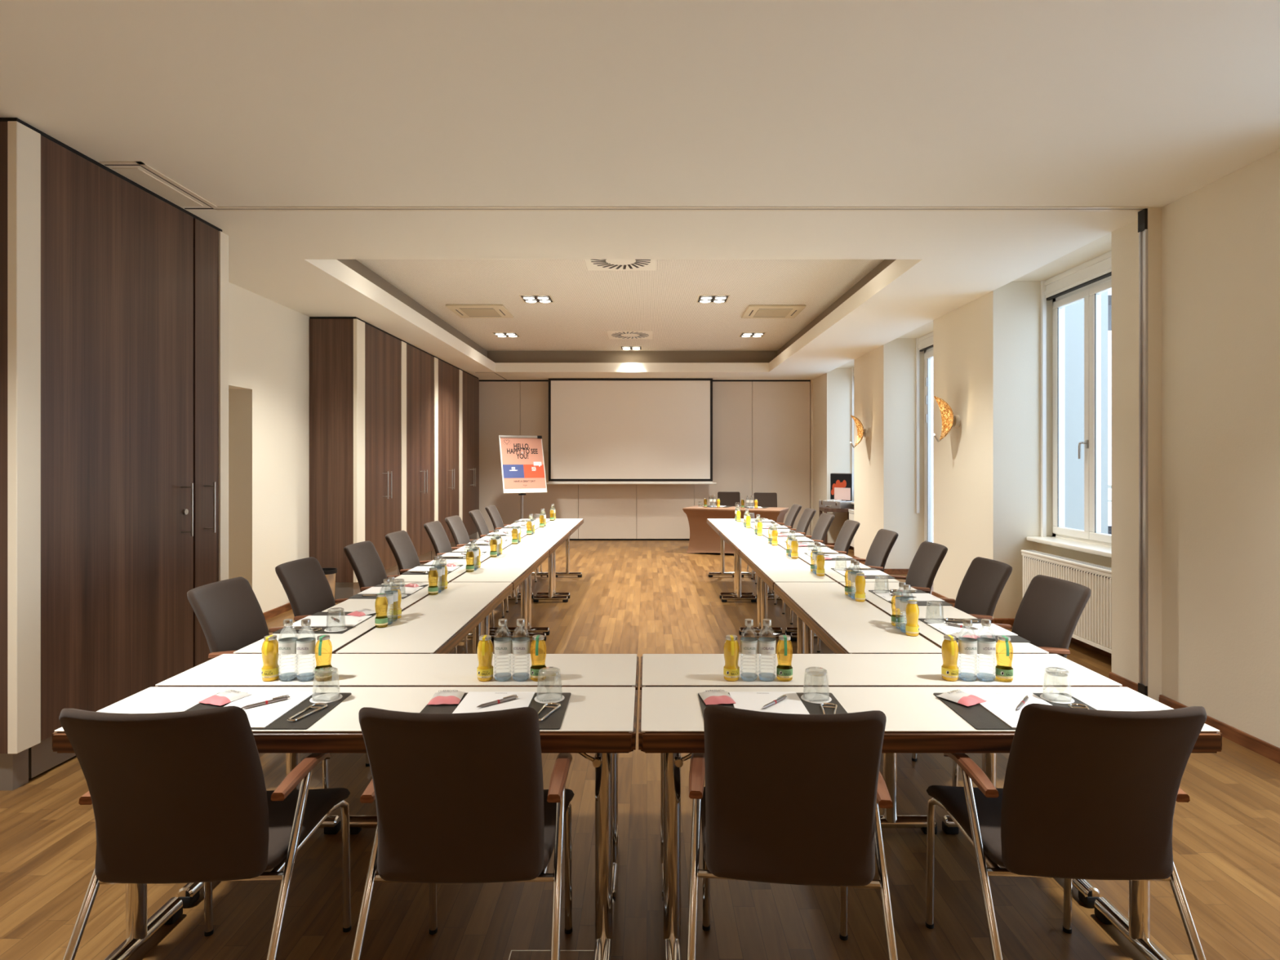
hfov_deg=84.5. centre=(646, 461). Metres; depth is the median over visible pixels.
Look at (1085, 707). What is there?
bottle opener
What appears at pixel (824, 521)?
chair
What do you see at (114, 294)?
tall cabinet
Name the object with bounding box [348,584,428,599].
desk mat
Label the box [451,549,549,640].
conference table
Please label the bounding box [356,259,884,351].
ceiling recess
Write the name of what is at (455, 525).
chair
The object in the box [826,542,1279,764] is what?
baseboard
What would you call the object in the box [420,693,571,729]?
desk mat
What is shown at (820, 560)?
juice bottle
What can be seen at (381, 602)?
juice bottle
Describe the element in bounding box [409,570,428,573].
bottle opener
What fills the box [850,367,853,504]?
window
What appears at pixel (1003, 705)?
notepad
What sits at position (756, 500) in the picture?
juice bottle
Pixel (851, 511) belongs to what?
radiator
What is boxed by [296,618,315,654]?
water bottle
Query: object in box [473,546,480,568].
juice bottle
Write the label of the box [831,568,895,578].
desk mat
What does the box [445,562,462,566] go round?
sachet
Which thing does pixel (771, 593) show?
conference table
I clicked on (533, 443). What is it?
poster
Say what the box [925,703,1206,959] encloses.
chair
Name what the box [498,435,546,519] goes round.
flip chart
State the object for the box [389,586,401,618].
juice bottle
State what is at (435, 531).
chair
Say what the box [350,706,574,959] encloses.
chair
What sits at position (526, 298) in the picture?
recessed light
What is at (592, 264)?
ceiling vent
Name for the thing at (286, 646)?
water bottle
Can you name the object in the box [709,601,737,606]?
floor outlet
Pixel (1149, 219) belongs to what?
trim
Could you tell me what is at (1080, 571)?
vent grille
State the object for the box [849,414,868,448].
wall lamp
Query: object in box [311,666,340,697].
drinking glass
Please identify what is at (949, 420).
wall lamp
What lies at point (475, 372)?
trim
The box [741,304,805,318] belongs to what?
air conditioning unit
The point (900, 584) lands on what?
water bottle
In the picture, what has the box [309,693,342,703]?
coaster
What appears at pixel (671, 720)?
conference table
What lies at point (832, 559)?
desk mat
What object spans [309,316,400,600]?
tall cabinet
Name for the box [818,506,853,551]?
side table
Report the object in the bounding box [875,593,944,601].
notepad
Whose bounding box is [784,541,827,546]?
desk mat
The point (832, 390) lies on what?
wall
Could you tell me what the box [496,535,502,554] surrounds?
juice bottle
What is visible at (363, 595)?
bottle opener
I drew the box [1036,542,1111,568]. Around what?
wall
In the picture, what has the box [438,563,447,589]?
juice bottle
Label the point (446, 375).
tall cabinet
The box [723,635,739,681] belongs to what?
juice bottle
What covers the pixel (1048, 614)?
chair
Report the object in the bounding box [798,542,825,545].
notepad
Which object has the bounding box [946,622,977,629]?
ballpoint pen
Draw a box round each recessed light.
[492,332,519,337]
[519,294,554,302]
[620,346,642,350]
[696,294,729,302]
[738,332,766,337]
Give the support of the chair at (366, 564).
on the floor
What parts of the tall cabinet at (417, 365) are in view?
door, handle, handle, door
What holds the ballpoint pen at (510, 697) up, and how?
on the notepad at (469, 703)
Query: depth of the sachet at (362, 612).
3.35 m
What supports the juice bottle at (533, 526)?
on the conference table at (551, 540)
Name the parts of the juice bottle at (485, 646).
lid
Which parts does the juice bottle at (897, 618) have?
lid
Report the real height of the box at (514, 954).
0.002 m
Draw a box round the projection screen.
[546,378,715,484]
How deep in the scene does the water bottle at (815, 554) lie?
4.59 m
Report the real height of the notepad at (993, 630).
0.003 m
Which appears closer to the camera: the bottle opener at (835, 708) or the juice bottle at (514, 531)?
the bottle opener at (835, 708)
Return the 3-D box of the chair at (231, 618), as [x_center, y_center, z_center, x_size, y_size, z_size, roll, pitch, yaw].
[-1.711,1.016,3.218,0.729,0.919,0.511,0,0,1]
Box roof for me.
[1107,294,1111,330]
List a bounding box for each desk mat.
[185,693,351,729]
[272,611,376,633]
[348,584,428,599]
[401,564,463,574]
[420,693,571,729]
[442,551,486,559]
[464,539,506,546]
[484,531,522,536]
[697,693,847,718]
[762,524,789,528]
[777,532,806,537]
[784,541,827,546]
[804,552,857,560]
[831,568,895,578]
[868,590,953,605]
[918,618,1030,642]
[933,693,1097,729]
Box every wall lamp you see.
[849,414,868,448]
[933,395,960,442]
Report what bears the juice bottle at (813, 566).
on the conference table at (771, 566)
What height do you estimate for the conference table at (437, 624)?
0.740 m
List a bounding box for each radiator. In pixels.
[848,509,853,546]
[1021,550,1111,653]
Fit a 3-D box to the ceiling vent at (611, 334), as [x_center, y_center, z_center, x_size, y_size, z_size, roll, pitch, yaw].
[-0.254,-1.920,10.670,0.680,0.010,0.680,0,0,0]
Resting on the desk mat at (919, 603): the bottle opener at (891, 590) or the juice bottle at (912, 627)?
the bottle opener at (891, 590)
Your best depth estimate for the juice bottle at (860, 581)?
3.69 m
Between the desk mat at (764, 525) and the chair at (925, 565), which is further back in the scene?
the desk mat at (764, 525)
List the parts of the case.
case lid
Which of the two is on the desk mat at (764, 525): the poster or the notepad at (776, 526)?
the notepad at (776, 526)
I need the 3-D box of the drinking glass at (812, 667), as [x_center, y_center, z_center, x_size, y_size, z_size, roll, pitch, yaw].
[0.523,0.686,2.176,0.079,0.088,0.079,0,0,29]
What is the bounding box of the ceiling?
[0,0,1279,379]
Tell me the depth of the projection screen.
12.93 m
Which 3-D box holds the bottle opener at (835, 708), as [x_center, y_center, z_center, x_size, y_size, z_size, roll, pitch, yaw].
[0.530,0.727,2.049,0.051,0.008,0.143,0,0,13]
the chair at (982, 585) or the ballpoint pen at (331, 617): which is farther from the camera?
the chair at (982, 585)
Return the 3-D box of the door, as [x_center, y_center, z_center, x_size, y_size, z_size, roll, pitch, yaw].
[3.635,-0.072,8.443,0.210,3.095,1.605,0,0,0]
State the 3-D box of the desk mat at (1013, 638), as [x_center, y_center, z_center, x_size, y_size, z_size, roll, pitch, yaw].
[1.413,0.733,3.075,0.300,0.003,0.423,0,0,1]
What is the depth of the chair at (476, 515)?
8.06 m
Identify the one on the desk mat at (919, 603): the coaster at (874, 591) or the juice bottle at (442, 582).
the coaster at (874, 591)
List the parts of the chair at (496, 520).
backrest, leg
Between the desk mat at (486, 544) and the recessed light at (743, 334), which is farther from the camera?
the recessed light at (743, 334)
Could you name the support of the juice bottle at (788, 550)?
on the conference table at (771, 566)
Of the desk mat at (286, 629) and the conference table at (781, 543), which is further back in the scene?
the conference table at (781, 543)
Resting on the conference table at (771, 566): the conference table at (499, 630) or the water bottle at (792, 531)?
the water bottle at (792, 531)
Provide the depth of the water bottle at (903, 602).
3.03 m
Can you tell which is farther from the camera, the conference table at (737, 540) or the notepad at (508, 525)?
the notepad at (508, 525)
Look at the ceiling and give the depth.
3.33 m
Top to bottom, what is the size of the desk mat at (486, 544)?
0.003 m
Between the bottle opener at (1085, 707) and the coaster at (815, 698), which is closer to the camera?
the bottle opener at (1085, 707)
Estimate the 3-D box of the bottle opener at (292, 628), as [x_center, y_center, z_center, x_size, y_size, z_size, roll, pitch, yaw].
[-1.483,0.727,3.065,0.143,0.008,0.051,0,0,14]
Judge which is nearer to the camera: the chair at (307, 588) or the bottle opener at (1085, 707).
the bottle opener at (1085, 707)
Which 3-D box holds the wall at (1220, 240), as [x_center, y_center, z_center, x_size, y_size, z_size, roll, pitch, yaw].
[3.429,-0.110,3.885,0.643,3.170,1.650,0,0,0]
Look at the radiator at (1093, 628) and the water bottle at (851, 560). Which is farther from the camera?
the radiator at (1093, 628)
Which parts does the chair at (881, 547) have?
leg, armrest, armrest, backrest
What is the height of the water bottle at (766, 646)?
0.203 m
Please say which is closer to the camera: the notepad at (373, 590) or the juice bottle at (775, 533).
the notepad at (373, 590)
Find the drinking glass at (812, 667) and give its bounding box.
[803,666,828,688]
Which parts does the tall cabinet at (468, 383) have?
door, door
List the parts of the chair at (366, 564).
backrest, armrest, leg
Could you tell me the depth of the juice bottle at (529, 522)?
7.06 m
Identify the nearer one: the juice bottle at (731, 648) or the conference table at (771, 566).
the juice bottle at (731, 648)
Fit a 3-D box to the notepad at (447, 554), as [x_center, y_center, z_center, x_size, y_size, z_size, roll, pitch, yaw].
[-1.451,0.730,5.533,0.297,0.003,0.210,0,0,0]
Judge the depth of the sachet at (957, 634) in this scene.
2.91 m
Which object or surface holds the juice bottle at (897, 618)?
on the conference table at (846, 625)
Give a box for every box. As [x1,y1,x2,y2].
[508,950,594,959]
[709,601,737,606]
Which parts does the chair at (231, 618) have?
armrest, backrest, armrest, leg, leg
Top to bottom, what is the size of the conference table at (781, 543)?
0.740 m
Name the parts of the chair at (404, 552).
backrest, armrest, armrest, leg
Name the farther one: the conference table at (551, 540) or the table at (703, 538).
the table at (703, 538)
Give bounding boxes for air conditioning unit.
[445,304,513,318]
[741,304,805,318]
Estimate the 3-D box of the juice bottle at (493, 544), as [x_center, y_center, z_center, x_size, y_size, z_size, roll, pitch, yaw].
[-1.185,0.661,5.436,0.054,0.147,0.054,0,0,-5]
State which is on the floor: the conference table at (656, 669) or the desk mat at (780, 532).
the conference table at (656, 669)
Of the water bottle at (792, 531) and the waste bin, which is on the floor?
the waste bin
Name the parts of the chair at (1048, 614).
leg, leg, armrest, backrest, armrest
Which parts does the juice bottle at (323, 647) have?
lid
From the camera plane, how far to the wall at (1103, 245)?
5.65 m
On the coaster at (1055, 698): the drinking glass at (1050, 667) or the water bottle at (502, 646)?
the drinking glass at (1050, 667)
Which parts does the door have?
guide rail, sash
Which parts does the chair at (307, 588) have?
armrest, armrest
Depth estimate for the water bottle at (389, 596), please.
3.18 m
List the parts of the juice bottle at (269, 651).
lid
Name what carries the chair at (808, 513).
on the floor
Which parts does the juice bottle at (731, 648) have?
lid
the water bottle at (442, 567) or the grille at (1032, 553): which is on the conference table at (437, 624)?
the water bottle at (442, 567)
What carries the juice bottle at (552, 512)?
on the conference table at (571, 525)
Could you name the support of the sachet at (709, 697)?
on the desk mat at (812, 708)
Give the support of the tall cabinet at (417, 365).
on the floor
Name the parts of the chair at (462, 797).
leg, armrest, leg, backrest, rail, leg, leg, seat, armrest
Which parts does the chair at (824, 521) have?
leg, backrest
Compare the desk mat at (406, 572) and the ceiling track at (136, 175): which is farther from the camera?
the desk mat at (406, 572)
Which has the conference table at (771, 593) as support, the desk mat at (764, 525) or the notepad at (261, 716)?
the desk mat at (764, 525)
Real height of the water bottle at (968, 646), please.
0.203 m
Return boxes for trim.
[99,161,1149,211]
[475,372,506,379]
[809,379,813,539]
[1137,207,1161,702]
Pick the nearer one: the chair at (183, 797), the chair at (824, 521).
the chair at (183, 797)
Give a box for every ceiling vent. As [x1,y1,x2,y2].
[585,259,656,270]
[606,330,653,338]
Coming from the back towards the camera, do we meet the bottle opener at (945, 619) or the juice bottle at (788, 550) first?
the juice bottle at (788, 550)
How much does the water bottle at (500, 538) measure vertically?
0.203 m
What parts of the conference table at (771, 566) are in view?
leg, leg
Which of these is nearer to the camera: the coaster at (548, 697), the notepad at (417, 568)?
the coaster at (548, 697)
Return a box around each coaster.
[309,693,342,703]
[324,626,347,631]
[534,693,564,703]
[800,693,831,703]
[872,590,890,593]
[924,618,945,623]
[1040,693,1074,703]
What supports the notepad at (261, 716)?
on the desk mat at (282, 723)
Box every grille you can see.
[460,309,500,315]
[753,310,791,316]
[1023,556,1111,579]
[1026,550,1091,564]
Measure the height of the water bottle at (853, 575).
0.203 m
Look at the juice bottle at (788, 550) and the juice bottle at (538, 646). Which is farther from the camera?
the juice bottle at (788, 550)
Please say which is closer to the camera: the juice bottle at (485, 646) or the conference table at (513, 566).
the juice bottle at (485, 646)
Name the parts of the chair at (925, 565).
armrest, armrest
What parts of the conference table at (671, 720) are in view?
leg, leg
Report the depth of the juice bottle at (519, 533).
6.45 m
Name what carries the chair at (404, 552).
on the floor
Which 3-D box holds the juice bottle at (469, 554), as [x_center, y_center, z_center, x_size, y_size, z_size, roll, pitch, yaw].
[-1.183,0.661,4.707,0.054,0.147,0.054,0,0,8]
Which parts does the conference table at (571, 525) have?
leg, leg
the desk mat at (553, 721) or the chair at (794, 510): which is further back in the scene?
the chair at (794, 510)
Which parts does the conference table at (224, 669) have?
leg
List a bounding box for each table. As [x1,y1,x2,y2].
[52,686,637,959]
[155,653,639,907]
[233,582,439,834]
[335,582,512,834]
[391,549,498,640]
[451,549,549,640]
[457,530,527,635]
[498,518,550,598]
[504,530,569,635]
[535,518,583,598]
[638,686,1222,959]
[640,653,1122,907]
[682,505,788,553]
[706,518,754,598]
[719,530,784,635]
[739,549,835,653]
[741,518,789,598]
[762,530,831,635]
[773,582,942,834]
[790,549,899,640]
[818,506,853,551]
[839,582,1048,834]
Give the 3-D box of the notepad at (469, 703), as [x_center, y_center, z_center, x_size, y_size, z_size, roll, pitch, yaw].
[-0.459,0.730,2.082,0.210,0.003,0.297,0,0,0]
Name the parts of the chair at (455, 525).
backrest, leg, leg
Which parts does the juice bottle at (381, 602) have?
lid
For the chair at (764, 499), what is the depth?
12.66 m
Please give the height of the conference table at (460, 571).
0.740 m
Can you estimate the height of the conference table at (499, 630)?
0.740 m
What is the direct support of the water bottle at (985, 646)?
on the conference table at (656, 669)
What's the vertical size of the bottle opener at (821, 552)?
0.008 m
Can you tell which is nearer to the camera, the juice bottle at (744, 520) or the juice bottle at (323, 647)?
the juice bottle at (323, 647)
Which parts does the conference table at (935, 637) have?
leg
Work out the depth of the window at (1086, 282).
5.80 m
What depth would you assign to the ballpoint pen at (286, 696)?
2.12 m
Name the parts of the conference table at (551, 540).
leg, leg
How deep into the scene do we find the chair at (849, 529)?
6.62 m
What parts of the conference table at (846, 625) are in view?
leg, leg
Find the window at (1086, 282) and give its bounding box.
[1026,250,1111,557]
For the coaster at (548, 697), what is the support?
on the desk mat at (553, 721)
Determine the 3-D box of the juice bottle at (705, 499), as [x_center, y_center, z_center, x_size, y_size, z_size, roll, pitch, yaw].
[0.951,0.667,11.450,0.054,0.147,0.054,0,0,22]
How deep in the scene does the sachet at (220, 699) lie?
2.14 m
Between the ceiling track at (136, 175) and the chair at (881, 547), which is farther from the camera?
the chair at (881, 547)
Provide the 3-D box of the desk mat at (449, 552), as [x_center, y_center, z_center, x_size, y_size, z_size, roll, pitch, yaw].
[-1.452,0.733,5.525,0.300,0.003,0.423,0,0,-1]
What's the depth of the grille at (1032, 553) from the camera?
5.72 m
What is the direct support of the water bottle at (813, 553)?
on the conference table at (771, 566)
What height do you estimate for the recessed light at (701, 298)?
0.016 m
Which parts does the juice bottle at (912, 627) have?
lid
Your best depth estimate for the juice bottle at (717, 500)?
11.38 m
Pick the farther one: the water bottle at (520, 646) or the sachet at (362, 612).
the sachet at (362, 612)
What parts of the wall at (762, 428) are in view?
partition panel, partition panel, partition panel, partition panel, partition panel, partition panel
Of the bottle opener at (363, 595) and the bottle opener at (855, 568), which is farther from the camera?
the bottle opener at (855, 568)
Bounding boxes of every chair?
[58,706,351,959]
[186,577,369,788]
[275,556,349,622]
[343,540,457,653]
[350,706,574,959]
[385,530,467,653]
[423,520,504,626]
[444,515,517,612]
[468,509,493,538]
[484,505,542,582]
[686,704,897,959]
[717,491,740,506]
[746,503,801,578]
[753,492,780,507]
[755,507,816,583]
[767,512,835,604]
[782,520,860,624]
[817,528,898,652]
[889,541,947,593]
[911,574,1091,786]
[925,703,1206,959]
[938,556,1012,622]
[1107,525,1111,534]
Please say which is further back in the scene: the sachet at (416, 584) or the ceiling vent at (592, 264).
the ceiling vent at (592, 264)
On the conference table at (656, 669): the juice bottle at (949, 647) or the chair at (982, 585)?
the juice bottle at (949, 647)
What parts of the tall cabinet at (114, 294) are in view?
panel, door, handle, door, handle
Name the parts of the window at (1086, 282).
guide rail, sill, sash, handle, sash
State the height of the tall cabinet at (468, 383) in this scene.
3.009 m
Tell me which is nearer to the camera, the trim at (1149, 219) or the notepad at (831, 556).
the trim at (1149, 219)
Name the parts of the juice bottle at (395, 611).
lid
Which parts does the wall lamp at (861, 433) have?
lamp shade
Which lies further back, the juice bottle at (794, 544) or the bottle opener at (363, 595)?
the juice bottle at (794, 544)
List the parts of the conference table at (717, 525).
leg, leg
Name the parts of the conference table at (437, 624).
leg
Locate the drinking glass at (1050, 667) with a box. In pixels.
[1042,666,1071,690]
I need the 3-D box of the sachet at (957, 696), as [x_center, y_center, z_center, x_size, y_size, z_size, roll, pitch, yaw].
[0.966,0.719,2.164,0.092,0.018,0.110,0,0,-31]
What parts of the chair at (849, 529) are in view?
leg, leg, armrest, backrest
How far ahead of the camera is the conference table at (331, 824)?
2.99 m
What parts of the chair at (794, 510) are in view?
backrest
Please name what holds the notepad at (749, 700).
on the desk mat at (812, 708)
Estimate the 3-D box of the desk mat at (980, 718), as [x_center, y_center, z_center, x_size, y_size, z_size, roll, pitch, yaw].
[1.116,0.733,2.079,0.423,0.003,0.300,0,0,0]
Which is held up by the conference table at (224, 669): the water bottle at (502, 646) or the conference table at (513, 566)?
the water bottle at (502, 646)
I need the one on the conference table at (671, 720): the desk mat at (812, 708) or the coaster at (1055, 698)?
the desk mat at (812, 708)
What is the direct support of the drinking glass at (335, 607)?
on the coaster at (333, 628)
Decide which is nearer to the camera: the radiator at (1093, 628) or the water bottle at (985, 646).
the water bottle at (985, 646)
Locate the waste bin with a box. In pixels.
[322,567,337,599]
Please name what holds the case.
on the side table at (820, 509)
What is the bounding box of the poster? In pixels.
[500,437,546,488]
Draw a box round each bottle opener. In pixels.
[287,702,327,721]
[290,626,322,631]
[361,594,376,596]
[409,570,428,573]
[444,556,462,558]
[537,702,560,721]
[819,702,837,714]
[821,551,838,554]
[849,567,869,569]
[889,589,916,592]
[944,617,978,622]
[1067,702,1089,709]
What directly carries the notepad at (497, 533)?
on the desk mat at (493, 531)
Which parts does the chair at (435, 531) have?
backrest, armrest, leg, leg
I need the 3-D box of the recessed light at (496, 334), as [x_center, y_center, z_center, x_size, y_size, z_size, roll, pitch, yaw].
[-2.126,-1.917,10.650,0.360,0.016,0.360,0,0,0]
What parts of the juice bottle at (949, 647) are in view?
lid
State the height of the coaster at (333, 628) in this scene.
0.002 m
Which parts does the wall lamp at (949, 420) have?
lamp shade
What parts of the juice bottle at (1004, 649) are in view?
lid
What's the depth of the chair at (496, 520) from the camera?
8.89 m
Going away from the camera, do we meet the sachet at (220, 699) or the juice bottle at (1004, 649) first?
the sachet at (220, 699)
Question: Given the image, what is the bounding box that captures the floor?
[0,540,1279,959]
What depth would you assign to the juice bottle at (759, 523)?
6.99 m
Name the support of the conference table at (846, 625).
on the floor
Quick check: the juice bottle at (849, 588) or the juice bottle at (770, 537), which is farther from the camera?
the juice bottle at (770, 537)
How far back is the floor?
2.44 m
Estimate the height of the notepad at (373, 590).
0.003 m
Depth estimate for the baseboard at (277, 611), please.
6.77 m
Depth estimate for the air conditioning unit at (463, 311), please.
8.86 m
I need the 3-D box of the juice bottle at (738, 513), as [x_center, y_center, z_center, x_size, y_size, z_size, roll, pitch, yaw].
[1.124,0.661,8.624,0.054,0.147,0.054,0,0,-3]
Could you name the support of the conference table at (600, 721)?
on the floor
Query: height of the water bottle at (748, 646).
0.203 m
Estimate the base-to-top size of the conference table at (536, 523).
0.740 m
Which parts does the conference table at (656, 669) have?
leg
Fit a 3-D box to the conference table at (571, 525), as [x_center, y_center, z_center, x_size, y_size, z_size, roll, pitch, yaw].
[-1.012,1.105,8.305,0.391,0.740,1.597,0,0,0]
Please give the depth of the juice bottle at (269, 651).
2.36 m
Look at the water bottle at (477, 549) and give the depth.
4.82 m
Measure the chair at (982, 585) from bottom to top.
0.919 m
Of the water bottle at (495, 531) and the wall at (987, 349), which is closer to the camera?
the water bottle at (495, 531)
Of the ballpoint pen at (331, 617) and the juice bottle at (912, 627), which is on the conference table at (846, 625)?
the juice bottle at (912, 627)
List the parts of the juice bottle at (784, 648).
lid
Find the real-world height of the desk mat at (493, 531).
0.003 m
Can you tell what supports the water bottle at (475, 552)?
on the conference table at (513, 566)
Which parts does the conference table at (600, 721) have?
leg, leg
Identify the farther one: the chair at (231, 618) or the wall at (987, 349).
the wall at (987, 349)
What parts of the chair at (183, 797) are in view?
leg, armrest, backrest, rail, leg, leg, armrest, seat, leg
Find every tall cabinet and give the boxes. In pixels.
[0,117,228,790]
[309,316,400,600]
[398,339,434,574]
[431,355,459,559]
[458,368,479,539]
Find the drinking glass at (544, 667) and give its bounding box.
[536,666,559,696]
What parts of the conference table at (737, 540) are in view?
leg, leg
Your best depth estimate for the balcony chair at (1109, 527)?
7.81 m
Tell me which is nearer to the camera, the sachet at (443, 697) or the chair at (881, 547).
the sachet at (443, 697)
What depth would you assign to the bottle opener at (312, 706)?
2.05 m
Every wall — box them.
[228,282,309,613]
[476,379,810,540]
[813,368,851,542]
[837,360,853,368]
[853,338,924,568]
[896,320,933,338]
[933,281,1052,619]
[1012,232,1111,281]
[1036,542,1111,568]
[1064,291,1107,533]
[1111,149,1279,747]
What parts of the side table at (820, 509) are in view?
leg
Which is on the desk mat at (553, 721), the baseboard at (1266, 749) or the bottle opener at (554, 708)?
the bottle opener at (554, 708)
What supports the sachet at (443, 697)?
on the desk mat at (553, 721)
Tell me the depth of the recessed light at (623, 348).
11.87 m
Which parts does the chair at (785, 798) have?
leg, armrest, seat, leg, rail, backrest, leg, armrest, leg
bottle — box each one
[261,635,279,681]
[278,618,297,654]
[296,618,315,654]
[315,635,332,681]
[374,593,387,627]
[382,578,393,604]
[384,576,397,601]
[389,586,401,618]
[427,567,438,595]
[433,555,441,577]
[434,555,444,574]
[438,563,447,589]
[466,549,474,572]
[470,540,477,557]
[471,539,479,555]
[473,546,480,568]
[476,635,493,681]
[489,537,497,557]
[493,529,499,544]
[493,618,511,654]
[494,528,501,543]
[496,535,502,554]
[511,527,517,544]
[511,618,529,654]
[515,525,520,542]
[526,520,531,535]
[530,518,534,533]
[530,635,546,681]
[539,514,544,527]
[549,509,554,520]
[703,497,706,507]
[716,498,719,507]
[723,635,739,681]
[736,509,741,521]
[740,618,757,654]
[741,498,744,508]
[743,513,747,526]
[746,514,751,528]
[754,498,757,508]
[754,519,759,533]
[757,520,762,535]
[758,618,776,654]
[768,526,773,543]
[771,528,777,546]
[776,635,792,681]
[786,536,792,555]
[789,530,795,545]
[791,538,798,558]
[810,549,817,572]
[812,542,821,559]
[813,542,820,560]
[816,552,825,576]
[844,567,854,595]
[847,559,858,580]
[850,560,859,582]
[854,573,865,601]
[891,591,903,626]
[895,582,909,608]
[899,584,910,611]
[905,600,919,636]
[941,634,958,681]
[958,618,977,654]
[976,618,995,654]
[995,635,1013,682]
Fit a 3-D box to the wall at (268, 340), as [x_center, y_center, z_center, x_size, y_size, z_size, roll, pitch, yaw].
[-4.120,-0.110,3.700,1.100,3.170,19.600,0,0,0]
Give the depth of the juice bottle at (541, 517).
7.88 m
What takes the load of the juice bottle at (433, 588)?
on the conference table at (437, 624)
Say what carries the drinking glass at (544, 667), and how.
on the coaster at (548, 697)
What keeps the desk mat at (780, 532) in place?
on the conference table at (781, 543)
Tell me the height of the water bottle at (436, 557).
0.203 m
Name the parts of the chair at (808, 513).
backrest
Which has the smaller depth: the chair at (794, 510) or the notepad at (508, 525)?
the notepad at (508, 525)
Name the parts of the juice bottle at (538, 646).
lid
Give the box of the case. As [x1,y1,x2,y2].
[818,473,852,508]
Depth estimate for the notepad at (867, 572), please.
4.63 m
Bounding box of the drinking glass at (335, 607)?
[325,607,345,627]
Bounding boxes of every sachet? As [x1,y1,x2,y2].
[197,689,252,706]
[346,608,375,617]
[403,582,426,587]
[426,689,464,705]
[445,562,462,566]
[698,689,735,705]
[777,533,787,536]
[936,689,986,706]
[948,631,980,639]
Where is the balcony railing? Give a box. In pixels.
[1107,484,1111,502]
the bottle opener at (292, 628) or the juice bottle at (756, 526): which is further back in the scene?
the juice bottle at (756, 526)
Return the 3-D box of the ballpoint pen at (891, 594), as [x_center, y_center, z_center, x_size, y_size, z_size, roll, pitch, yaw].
[1.378,0.721,3.792,0.138,0.015,0.011,0,0,29]
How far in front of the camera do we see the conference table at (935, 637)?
3.20 m
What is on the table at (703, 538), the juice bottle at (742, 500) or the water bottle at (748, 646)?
the juice bottle at (742, 500)
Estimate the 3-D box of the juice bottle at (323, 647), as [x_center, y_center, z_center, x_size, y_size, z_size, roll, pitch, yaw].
[-1.091,0.661,2.377,0.054,0.147,0.054,0,0,0]
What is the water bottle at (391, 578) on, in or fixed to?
on the conference table at (437, 624)
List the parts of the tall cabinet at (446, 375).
door, handle, door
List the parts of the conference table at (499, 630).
leg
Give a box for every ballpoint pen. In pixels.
[241,694,289,708]
[330,616,340,622]
[476,694,517,707]
[761,694,786,708]
[889,593,916,597]
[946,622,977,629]
[1016,695,1028,709]
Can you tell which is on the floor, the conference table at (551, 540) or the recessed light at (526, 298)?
the conference table at (551, 540)
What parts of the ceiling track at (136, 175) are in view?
hatch panel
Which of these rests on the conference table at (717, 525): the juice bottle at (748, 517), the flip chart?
the juice bottle at (748, 517)
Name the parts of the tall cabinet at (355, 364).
panel, door, handle, handle, door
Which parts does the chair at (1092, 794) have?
leg, seat, armrest, leg, leg, rail, backrest, armrest, leg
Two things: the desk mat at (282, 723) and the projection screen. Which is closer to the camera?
the desk mat at (282, 723)
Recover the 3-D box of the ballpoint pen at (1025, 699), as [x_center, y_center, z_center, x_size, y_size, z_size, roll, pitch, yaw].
[1.125,0.721,2.110,0.011,0.015,0.138,0,0,40]
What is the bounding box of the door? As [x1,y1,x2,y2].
[915,331,933,542]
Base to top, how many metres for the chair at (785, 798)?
0.919 m
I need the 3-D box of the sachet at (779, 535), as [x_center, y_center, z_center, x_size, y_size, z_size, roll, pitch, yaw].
[1.325,0.719,6.950,0.092,0.018,0.110,0,0,-19]
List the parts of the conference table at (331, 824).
leg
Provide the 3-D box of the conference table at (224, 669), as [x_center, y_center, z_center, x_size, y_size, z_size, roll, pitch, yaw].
[-0.830,1.105,2.506,1.597,0.740,0.391,0,0,0]
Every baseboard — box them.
[262,602,292,620]
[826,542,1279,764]
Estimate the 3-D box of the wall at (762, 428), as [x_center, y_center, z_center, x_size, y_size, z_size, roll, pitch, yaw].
[-0.235,-0.110,13.325,6.870,3.170,0.250,0,0,0]
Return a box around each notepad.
[223,691,315,728]
[286,615,371,626]
[357,586,422,594]
[407,566,459,571]
[442,552,484,556]
[452,691,535,713]
[467,541,504,543]
[487,532,511,534]
[504,524,526,527]
[728,691,809,714]
[762,525,787,528]
[784,533,804,535]
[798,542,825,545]
[807,554,853,558]
[835,569,889,575]
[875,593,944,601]
[927,623,1017,635]
[964,692,1052,728]
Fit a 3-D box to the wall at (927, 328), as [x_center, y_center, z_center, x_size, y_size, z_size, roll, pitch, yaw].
[3.429,-1.667,8.443,0.641,0.095,1.605,0,0,0]
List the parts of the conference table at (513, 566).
leg, leg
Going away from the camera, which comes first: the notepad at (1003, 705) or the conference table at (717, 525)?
the notepad at (1003, 705)
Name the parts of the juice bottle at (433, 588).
lid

